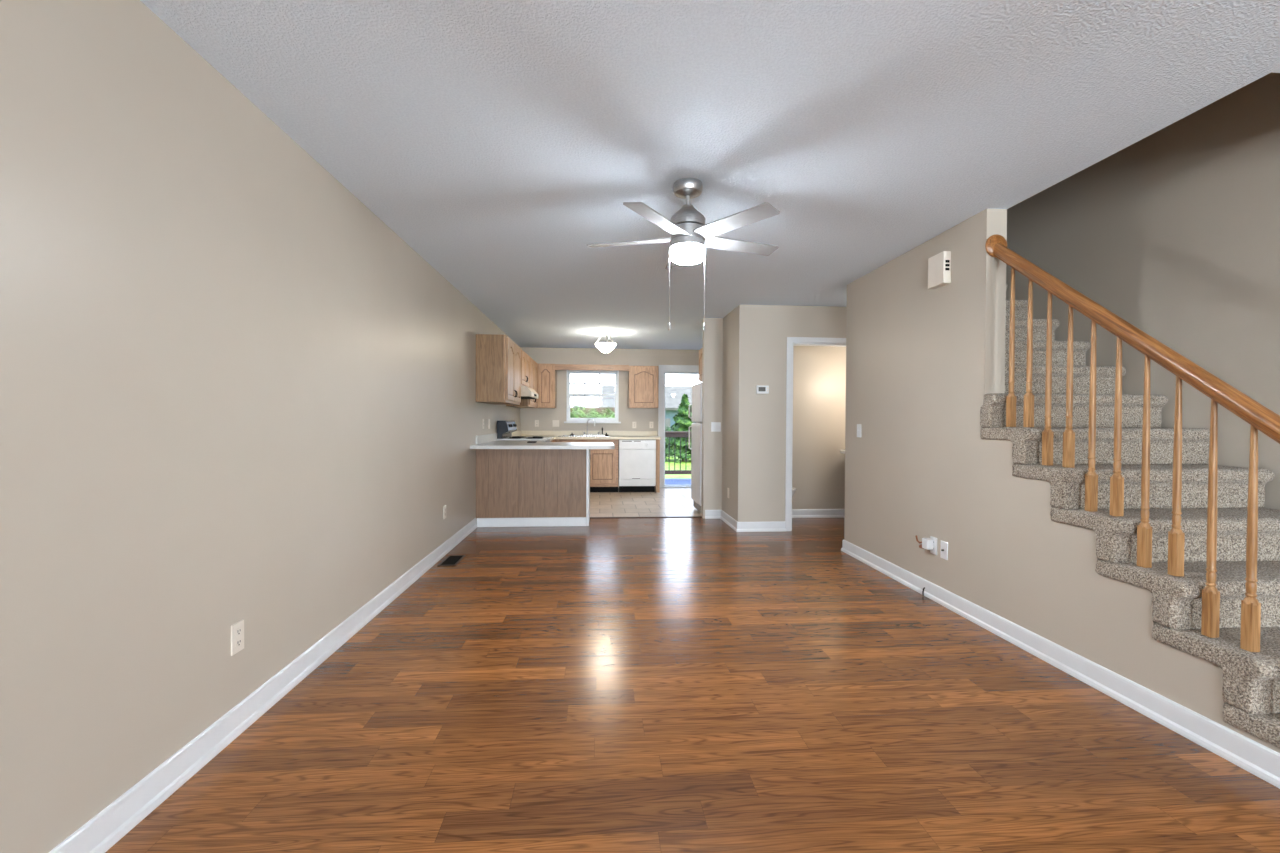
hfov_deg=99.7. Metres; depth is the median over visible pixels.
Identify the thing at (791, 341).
trim
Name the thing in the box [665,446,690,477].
lawn
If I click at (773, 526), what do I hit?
baseboard
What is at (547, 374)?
upper cabinet
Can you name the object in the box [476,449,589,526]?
base cabinet
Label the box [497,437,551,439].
cooktop
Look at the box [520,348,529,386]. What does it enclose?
upper cabinet
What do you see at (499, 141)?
ceiling
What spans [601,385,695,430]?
house
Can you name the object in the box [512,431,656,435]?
backsplash
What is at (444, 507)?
wall outlet
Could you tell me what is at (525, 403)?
upper cabinet
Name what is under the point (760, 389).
thermostat
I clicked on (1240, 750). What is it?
baseboard
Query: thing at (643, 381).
upper cabinet
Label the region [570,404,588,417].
shrub
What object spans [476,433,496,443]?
backsplash
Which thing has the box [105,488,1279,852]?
floor
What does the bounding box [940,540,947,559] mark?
cable plate
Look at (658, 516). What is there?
trim
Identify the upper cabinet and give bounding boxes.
[476,334,520,404]
[506,356,537,407]
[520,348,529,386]
[537,363,556,407]
[628,366,658,407]
[699,348,701,381]
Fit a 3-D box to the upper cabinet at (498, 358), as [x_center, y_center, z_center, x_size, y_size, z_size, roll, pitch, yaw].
[-1.670,-0.652,6.515,0.370,0.747,1.085,0,1,-4]
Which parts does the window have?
sill, sash, sash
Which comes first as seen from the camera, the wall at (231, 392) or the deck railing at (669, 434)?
the wall at (231, 392)
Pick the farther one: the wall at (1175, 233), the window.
the window
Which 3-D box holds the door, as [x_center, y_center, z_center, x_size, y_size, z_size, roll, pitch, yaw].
[0.824,0.003,9.608,1.020,2.165,0.180,0,1,-4]
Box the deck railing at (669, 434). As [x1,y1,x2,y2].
[665,431,690,473]
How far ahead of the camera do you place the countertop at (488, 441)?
5.97 m
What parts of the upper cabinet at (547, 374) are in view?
door, raised panel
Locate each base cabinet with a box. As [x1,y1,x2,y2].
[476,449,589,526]
[559,439,618,491]
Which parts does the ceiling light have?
lamp shade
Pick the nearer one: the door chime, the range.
the door chime
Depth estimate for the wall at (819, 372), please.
6.67 m
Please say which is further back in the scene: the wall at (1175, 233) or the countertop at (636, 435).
the countertop at (636, 435)
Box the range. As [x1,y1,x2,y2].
[497,421,551,441]
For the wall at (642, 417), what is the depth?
9.42 m
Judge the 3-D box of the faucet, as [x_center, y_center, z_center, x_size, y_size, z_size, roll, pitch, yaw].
[-0.835,0.008,9.258,0.305,0.294,0.084,0,1,-4]
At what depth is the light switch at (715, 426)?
6.58 m
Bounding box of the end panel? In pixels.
[655,440,659,492]
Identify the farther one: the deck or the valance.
the deck
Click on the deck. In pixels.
(668, 481)
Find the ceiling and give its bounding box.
[140,0,1279,349]
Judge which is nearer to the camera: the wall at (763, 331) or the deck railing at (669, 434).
the wall at (763, 331)
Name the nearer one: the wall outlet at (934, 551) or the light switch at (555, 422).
the wall outlet at (934, 551)
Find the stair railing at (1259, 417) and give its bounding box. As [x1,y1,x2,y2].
[985,234,1279,651]
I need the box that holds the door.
[658,365,698,487]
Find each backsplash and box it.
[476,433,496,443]
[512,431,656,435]
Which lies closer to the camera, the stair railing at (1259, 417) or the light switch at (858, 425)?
the stair railing at (1259, 417)
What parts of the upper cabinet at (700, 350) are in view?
raised panel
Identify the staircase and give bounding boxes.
[980,284,1279,747]
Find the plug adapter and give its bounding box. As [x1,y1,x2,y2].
[916,535,932,549]
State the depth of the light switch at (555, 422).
9.36 m
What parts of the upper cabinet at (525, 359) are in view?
door, raised panel, door, raised panel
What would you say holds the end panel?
on the floor
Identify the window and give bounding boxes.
[564,370,620,422]
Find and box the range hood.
[521,386,537,398]
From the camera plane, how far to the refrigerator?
6.95 m
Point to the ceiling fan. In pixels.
(690, 235)
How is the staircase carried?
on the floor
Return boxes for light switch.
[552,420,558,426]
[711,422,720,431]
[857,424,860,436]
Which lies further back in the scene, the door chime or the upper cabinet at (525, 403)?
the upper cabinet at (525, 403)
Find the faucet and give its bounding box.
[582,418,599,435]
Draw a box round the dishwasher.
[618,439,655,491]
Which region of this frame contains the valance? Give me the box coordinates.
[555,364,628,370]
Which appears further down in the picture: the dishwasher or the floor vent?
the floor vent
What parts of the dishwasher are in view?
door, control panel, access panel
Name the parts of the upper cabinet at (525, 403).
door, frame, raised panel, door, raised panel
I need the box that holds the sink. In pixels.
[558,435,608,436]
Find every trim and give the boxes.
[590,516,701,517]
[785,337,845,530]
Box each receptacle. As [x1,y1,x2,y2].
[236,627,241,635]
[236,638,241,646]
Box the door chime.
[928,251,950,288]
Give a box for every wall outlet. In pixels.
[231,619,243,655]
[443,505,445,518]
[930,536,936,554]
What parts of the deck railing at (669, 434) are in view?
rail, rail, rail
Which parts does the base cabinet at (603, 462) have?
false drawer, raised panel, door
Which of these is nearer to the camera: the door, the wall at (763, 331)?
the wall at (763, 331)
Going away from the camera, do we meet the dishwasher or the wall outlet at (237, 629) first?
the wall outlet at (237, 629)
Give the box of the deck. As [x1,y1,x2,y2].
[665,478,690,484]
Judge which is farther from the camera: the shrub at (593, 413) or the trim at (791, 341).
the shrub at (593, 413)
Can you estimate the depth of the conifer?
18.89 m
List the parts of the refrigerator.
handle, fridge door, freezer door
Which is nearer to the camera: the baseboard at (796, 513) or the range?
the baseboard at (796, 513)
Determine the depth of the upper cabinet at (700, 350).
7.02 m
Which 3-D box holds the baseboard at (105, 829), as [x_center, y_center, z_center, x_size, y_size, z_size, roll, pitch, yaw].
[-1.419,1.128,0.651,0.022,0.105,10.680,0,1,-4]
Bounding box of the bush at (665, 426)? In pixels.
[665,426,677,453]
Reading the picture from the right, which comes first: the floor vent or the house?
the house
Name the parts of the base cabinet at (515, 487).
baseboard, trim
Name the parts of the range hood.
filter panel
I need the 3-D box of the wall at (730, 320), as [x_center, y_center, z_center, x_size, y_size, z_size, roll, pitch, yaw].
[1.085,-0.093,6.256,0.114,2.439,0.671,0,1,-4]
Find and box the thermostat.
[756,385,768,393]
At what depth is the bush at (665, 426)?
21.35 m
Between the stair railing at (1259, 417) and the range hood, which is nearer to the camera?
the stair railing at (1259, 417)
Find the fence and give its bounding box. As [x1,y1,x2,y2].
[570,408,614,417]
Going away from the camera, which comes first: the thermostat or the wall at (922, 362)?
the wall at (922, 362)
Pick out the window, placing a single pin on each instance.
(568, 394)
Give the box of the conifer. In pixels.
[665,394,694,462]
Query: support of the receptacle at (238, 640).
attached to the wall outlet at (237, 629)
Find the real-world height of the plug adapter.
0.080 m
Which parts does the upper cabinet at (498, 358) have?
door, raised panel, frame, door, raised panel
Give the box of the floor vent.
[437,555,465,565]
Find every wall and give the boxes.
[0,0,520,852]
[520,347,698,487]
[701,318,845,517]
[722,307,736,518]
[735,305,846,521]
[844,208,1279,752]
[1006,72,1279,509]
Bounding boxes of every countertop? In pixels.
[470,433,614,448]
[512,431,660,440]
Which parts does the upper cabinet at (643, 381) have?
raised panel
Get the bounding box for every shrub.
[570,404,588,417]
[587,406,614,417]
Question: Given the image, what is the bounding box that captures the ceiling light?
[595,332,615,353]
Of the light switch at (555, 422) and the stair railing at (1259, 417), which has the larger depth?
the light switch at (555, 422)
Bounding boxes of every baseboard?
[49,518,476,852]
[705,510,785,531]
[792,509,844,517]
[841,540,1279,788]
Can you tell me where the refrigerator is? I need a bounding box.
[688,382,701,512]
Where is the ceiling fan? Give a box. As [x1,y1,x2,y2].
[587,178,779,330]
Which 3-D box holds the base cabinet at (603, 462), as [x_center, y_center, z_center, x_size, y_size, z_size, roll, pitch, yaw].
[-0.854,0.645,9.092,0.962,0.876,0.654,0,1,-4]
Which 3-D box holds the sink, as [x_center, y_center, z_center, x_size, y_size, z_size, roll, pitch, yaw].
[-0.943,0.242,9.081,0.840,0.171,0.475,0,1,-4]
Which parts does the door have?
sill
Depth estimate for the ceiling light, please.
7.62 m

